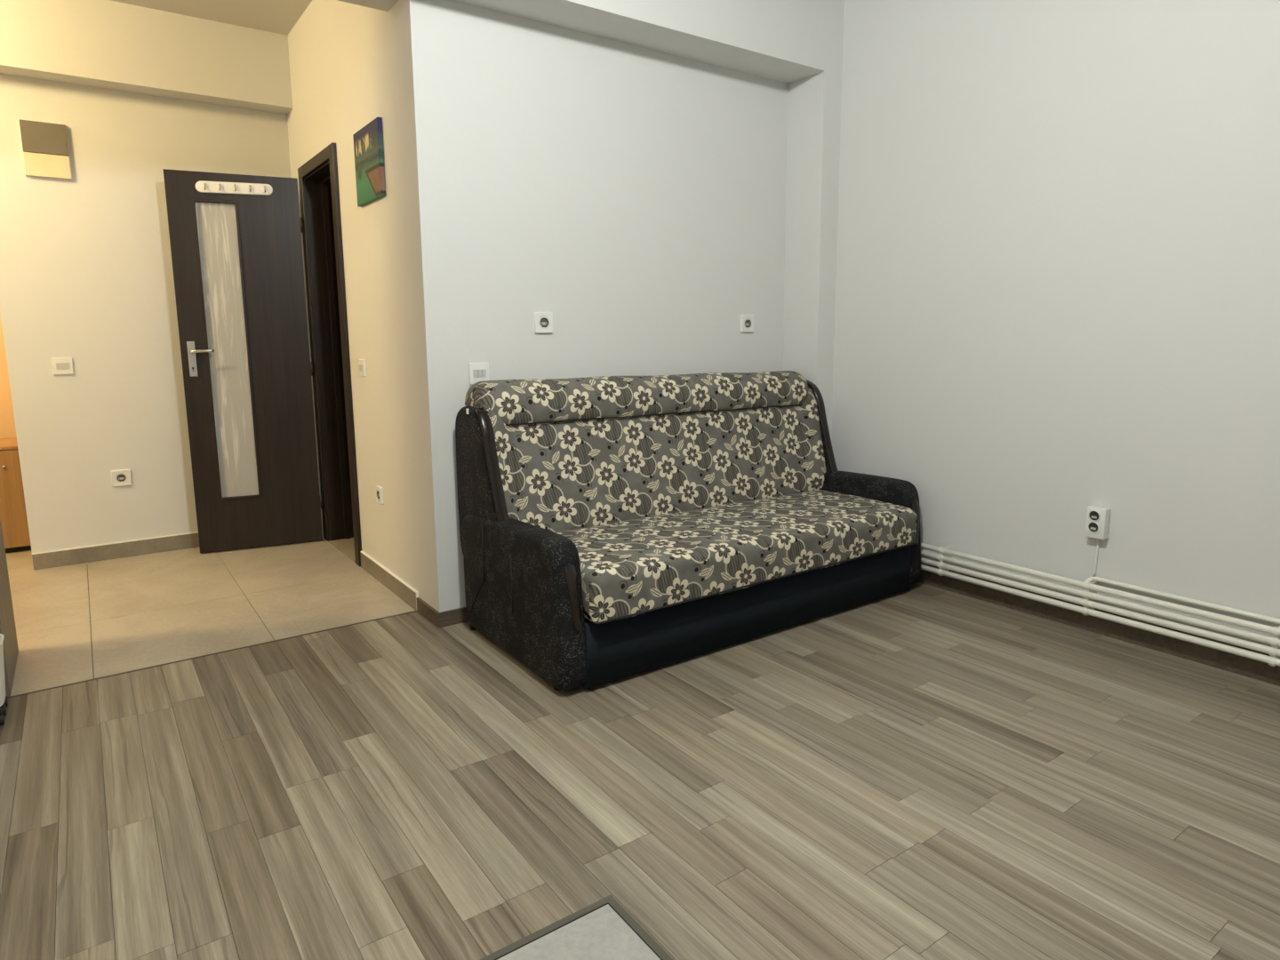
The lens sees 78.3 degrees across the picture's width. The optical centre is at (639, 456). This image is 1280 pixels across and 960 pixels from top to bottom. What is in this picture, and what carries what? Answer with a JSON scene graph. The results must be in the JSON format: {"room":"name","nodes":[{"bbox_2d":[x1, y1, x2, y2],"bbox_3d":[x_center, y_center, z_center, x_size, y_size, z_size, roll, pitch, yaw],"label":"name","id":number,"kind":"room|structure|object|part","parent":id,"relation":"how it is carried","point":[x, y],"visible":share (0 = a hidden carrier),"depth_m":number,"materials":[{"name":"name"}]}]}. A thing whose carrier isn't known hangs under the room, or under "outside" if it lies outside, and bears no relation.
{"room":"living room","nodes":[
{"label":"living room","id":0,"kind":"room"},
{"bbox_2d":[0,312,16,438],"bbox_3d":[-2.783,-1.002,5.103,5.000,2.878,1.122,-7,11,-35],"label":"wall","id":1,"kind":"structure","parent":0,"point":[7,424],"depth_m":4.88,"materials":[{"name":"orange paint"}]},
{"bbox_2d":[0,73,291,565],"bbox_3d":[-1.814,-0.994,5.006,3.535,2.878,0.160,-7,11,-35],"label":"wall","id":2,"kind":"structure","parent":0,"point":[86,273],"depth_m":4.19,"materials":[{"name":"white paint"}]},
{"bbox_2d":[18,119,72,180],"bbox_3d":[-2.992,-1.544,3.962,0.192,0.268,0.024,-7,11,-35],"label":"meter box","id":3,"kind":"object","parent":2,"relation":"attached to","point":[45,149],"visible":1,"depth_m":3.95,"materials":[{"name":"white plastic"}]},
{"bbox_2d":[51,357,73,375],"bbox_3d":[-3.017,-0.473,4.109,0.088,0.088,0.016,-7,11,-35],"label":"light switch","id":4,"kind":"object","parent":2,"relation":"attached to","point":[60,365],"visible":1,"depth_m":4.11,"materials":[{"name":"white plastic"}]},
{"bbox_2d":[31,531,199,569],"bbox_3d":[-2.620,0.486,4.540,1.410,0.089,0.012,-7,11,-35],"label":"baseboard","id":5,"kind":"structure","parent":2,"relation":"attached to","point":[88,554],"depth_m":4.34,"materials":[{"name":"beige tile"}]},
{"bbox_2d":[111,469,131,487],"bbox_3d":[-2.849,0.117,4.321,0.090,0.090,0.012,-7,11,-35],"label":"power socket","id":6,"kind":"object","parent":2,"relation":"attached to","point":[122,477],"visible":1,"depth_m":4.32,"materials":[{"name":"white plastic"}]},
{"bbox_2d":[110,0,311,35],"bbox_3d":[-0.801,-2.069,2.102,5.300,0.120,9.200,-7,11,-35],"label":"ceiling","id":7,"kind":"structure","parent":0,"point":[274,16],"depth_m":4.05,"materials":[{"name":"paint"}]},
{"bbox_2d":[0,0,292,114],"bbox_3d":[-3.237,-2.046,3.729,2.887,0.385,0.315,-7,11,-35],"label":"ceiling beam","id":8,"kind":"structure","parent":7,"relation":"attached to","point":[100,44],"depth_m":4.04,"materials":[{"name":"white paint"}]},
{"bbox_2d":[337,0,844,83],"bbox_3d":[-1.173,-1.890,2.662,5.000,0.399,0.491,-7,11,-35],"label":"ceiling beam","id":9,"kind":"structure","parent":7,"relation":"attached to","point":[784,41],"depth_m":3.50,"materials":[{"name":"white paint"}]},
{"bbox_2d":[7,610,416,698],"bbox_3d":[-2.159,0.823,2.659,2.875,0.010,0.010,-7,11,-35],"label":"trim","id":10,"kind":"structure","parent":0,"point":[161,665],"depth_m":2.99,"materials":[{"name":"brown metal"}]},
{"bbox_2d":[287,0,430,605],"bbox_3d":[-1.412,-0.841,4.000,0.168,2.878,1.965,-7,11,-35],"label":"wall","id":11,"kind":"structure","parent":0,"point":[345,59],"depth_m":3.59,"materials":[{"name":"white paint"}]},
{"bbox_2d":[162,168,323,552],"bbox_3d":[-2.175,-0.500,4.381,0.655,2.064,0.102,-4,10,-24],"label":"door","id":12,"kind":"structure","parent":11,"relation":"in","point":[237,260],"depth_m":4.38,"materials":[{"name":"brown wood"}]},
{"bbox_3d":[-2.428,-0.529,4.266,0.038,0.190,0.008,-5,10,-25],"label":"handle plate","id":13,"kind":"part","parent":12,"relation":"part of","materials":[{"name":"silver metal"}]},
{"bbox_3d":[-2.368,-0.571,4.253,0.120,0.022,0.054,-5,10,-24],"label":"lever","id":14,"kind":"part","parent":12,"relation":"part of","materials":[{"name":"silver metal"}]},
{"bbox_3d":[-2.279,-0.571,4.355,0.198,1.614,0.005,-5,10,-25],"label":"glass pane","id":15,"kind":"part","parent":12,"relation":"part of","materials":[{"name":"white glass"}]},
{"bbox_3d":[-2.175,-1.443,4.221,0.374,0.066,0.052,-4,10,-24],"label":"hook rail","id":16,"kind":"part","parent":12,"relation":"part of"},
{"bbox_2d":[297,142,361,566],"bbox_3d":[-1.619,-0.528,4.343,0.203,2.138,0.730,-7,11,-35],"label":"door frame","id":17,"kind":"structure","parent":11,"relation":"attached to","point":[318,179],"depth_m":4.50,"materials":[{"name":"brown wood"}]},
{"bbox_2d":[358,359,366,376],"bbox_3d":[-1.351,-0.431,3.820,0.016,0.084,0.084,-7,11,-35],"label":"light switch","id":18,"kind":"object","parent":11,"relation":"attached to","point":[362,365],"visible":1,"depth_m":3.80,"materials":[{"name":"white plastic"}]},
{"bbox_2d":[352,116,385,207],"bbox_3d":[-1.184,-1.279,3.437,0.020,0.314,0.352,-7,11,-35],"label":"canvas painting","id":19,"kind":"object","parent":11,"relation":"attached to","point":[368,141],"visible":1,"depth_m":3.40},
{"bbox_2d":[322,524,418,610],"bbox_3d":[-1.513,0.530,4.214,0.012,0.086,1.832,-7,11,-35],"label":"baseboard","id":20,"kind":"structure","parent":11,"relation":"attached to","point":[401,588],"depth_m":3.76,"materials":[{"name":"beige tile"}]},
{"bbox_2d":[375,485,383,503],"bbox_3d":[-1.257,0.184,3.792,0.012,0.082,0.082,-7,11,-35],"label":"power socket","id":21,"kind":"object","parent":11,"relation":"attached to","point":[379,490],"visible":1,"depth_m":3.78,"materials":[{"name":"white plastic"}]},
{"bbox_2d":[399,0,788,612],"bbox_3d":[-0.016,-0.612,3.750,2.113,2.479,0.110,-7,11,-35],"label":"wall","id":22,"kind":"structure","parent":0,"point":[634,196],"depth_m":3.41,"materials":[{"name":"white paint"}]},
{"bbox_2d":[416,597,468,628],"bbox_3d":[-0.099,0.573,3.942,1.997,0.062,0.252,-7,11,-35],"label":"baseboard","id":23,"kind":"structure","parent":22,"relation":"attached to","point":[456,616],"depth_m":3.32,"materials":[{"name":"brown wood"}]},
{"bbox_2d":[468,362,489,384],"bbox_3d":[-0.663,-0.343,3.247,0.088,0.088,0.016,-7,11,-35],"label":"light switch","id":24,"kind":"object","parent":22,"relation":"attached to","point":[477,372],"visible":0.81,"depth_m":3.24,"materials":[{"name":"white plastic"}]},
{"bbox_2d":[534,312,553,333],"bbox_3d":[-0.414,-0.578,3.394,0.090,0.090,0.012,-7,11,-35],"label":"power socket","id":25,"kind":"object","parent":22,"relation":"attached to","point":[543,321],"visible":1,"depth_m":3.39,"materials":[{"name":"white plastic"}]},
{"bbox_2d":[740,314,753,332],"bbox_3d":[0.557,-0.689,4.075,0.090,0.090,0.012,-7,11,-35],"label":"power socket","id":26,"kind":"object","parent":22,"relation":"attached to","point":[747,321],"visible":1,"depth_m":4.07,"materials":[{"name":"white plastic"}]},
{"bbox_2d":[0,537,1279,959],"bbox_3d":[-0.786,0.876,2.614,5.350,0.120,9.300,-7,11,-35],"label":"floor","id":27,"kind":"structure","parent":0,"point":[923,772],"depth_m":2.12,"materials":[{"name":"laminate"}]},
{"bbox_2d":[0,633,7,725],"bbox_3d":[-2.183,0.727,2.437,0.356,0.250,0.214,-7,11,-35],"label":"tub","id":28,"kind":"object","parent":27,"relation":"on","point":[4,702],"visible":1,"depth_m":2.50,"materials":[{"name":"white plastic"}]},
{"bbox_2d":[0,515,18,696],"bbox_3d":[-2.518,-0.569,2.492,0.562,2.800,0.508,-7,11,-35],"label":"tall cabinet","id":29,"kind":"object","parent":27,"relation":"on","point":[7,622],"visible":0.75,"depth_m":2.84,"materials":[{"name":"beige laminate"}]},
{"bbox_2d":[0,437,31,553],"bbox_3d":[-3.904,0.244,4.460,0.940,0.612,0.498,-7,11,-35],"label":"dresser","id":30,"kind":"object","parent":27,"relation":"on","point":[12,506],"visible":0.49,"depth_m":4.44,"materials":[{"name":"orange wood"}]},
{"bbox_2d":[479,895,672,959],"bbox_3d":[0.074,1.252,-0.223,2.036,0.011,3.339,-7,11,-35],"label":"trim","id":31,"kind":"structure","parent":27,"relation":"on","point":[609,900],"depth_m":1.60,"materials":[{"name":"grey metal"}]},
{"bbox_2d":[455,370,920,690],"bbox_3d":[0.298,0.164,3.414,1.957,1.026,0.906,-7,11,-35],"label":"sofa","id":32,"kind":"object","parent":27,"relation":"on","point":[612,528],"visible":1,"depth_m":3.18,"materials":[{"name":"grey fabric"}]},
{"bbox_3d":[-0.631,0.130,3.080,0.038,0.650,0.359,-7,11,-35],"label":"panel","id":33,"kind":"part","parent":32,"relation":"part of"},
{"bbox_3d":[-0.451,0.490,2.925,0.104,0.515,0.821,-7,11,-35],"label":"armrest","id":34,"kind":"part","parent":32,"relation":"part of","materials":[{"name":"black fabric"}]},
{"bbox_3d":[0.125,0.044,3.614,1.833,0.701,0.324,-7,11,-35],"label":"backrest","id":35,"kind":"part","parent":32,"relation":"part of","materials":[{"name":"fabric"}]},
{"bbox_2d":[554,489,916,623],"bbox_3d":[0.372,0.353,3.341,1.745,0.191,0.653,-7,11,-35],"label":"seat cushion","id":36,"kind":"object","parent":32,"relation":"on","point":[636,564],"depth_m":3.12,"materials":[{"name":"fabric"}]},
{"bbox_3d":[0.299,0.539,3.478,1.760,0.234,0.825,-7,11,-35],"label":"panel","id":37,"kind":"part","parent":32,"relation":"part of","materials":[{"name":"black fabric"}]},
{"bbox_3d":[0.882,-0.049,4.142,0.036,0.666,0.359,-7,11,-35],"label":"panel","id":38,"kind":"part","parent":32,"relation":"part of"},
{"bbox_3d":[1.106,0.334,3.908,0.107,0.499,0.638,-7,11,-35],"label":"armrest","id":39,"kind":"part","parent":32,"relation":"part of","materials":[{"name":"black fabric"}]},
{"bbox_2d":[782,71,841,439],"bbox_3d":[0.895,-0.685,4.175,0.128,2.479,0.244,-7,11,-35],"label":"wall pier","id":40,"kind":"object","parent":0,"point":[814,100],"visible":0.64,"depth_m":4.04,"materials":[{"name":"white paint"}]},
{"bbox_2d":[831,0,1279,685],"bbox_3d":[1.266,-0.787,3.873,0.150,2.989,9.050,-7,11,-35],"label":"wall","id":41,"kind":"structure","parent":0,"point":[1058,280],"depth_m":3.11,"materials":[{"name":"white paint"}]},
{"bbox_2d":[1084,505,1110,576],"bbox_3d":[1.806,0.344,3.118,0.048,0.290,0.072,-7,11,-35],"label":"double socket","id":42,"kind":"object","parent":41,"relation":"attached to","point":[1097,525],"visible":1,"depth_m":3.09,"materials":[{"name":"white plastic"}]},
{"bbox_2d":[917,562,1279,686],"bbox_3d":[2.428,0.783,2.337,0.012,0.100,4.850,-7,11,-35],"label":"baseboard","id":43,"kind":"structure","parent":41,"relation":"attached to","point":[1236,664],"depth_m":3.10,"materials":[{"name":"brown wood"}]},
{"bbox_2d":[920,543,1279,666],"bbox_3d":[1.954,0.588,2.913,0.085,0.155,3.275,-7,11,-35],"label":"radiator","id":44,"kind":"object","parent":41,"relation":"attached to","point":[1090,595],"visible":0.88,"depth_m":3.01,"materials":[{"name":"white metal"}]}
]}

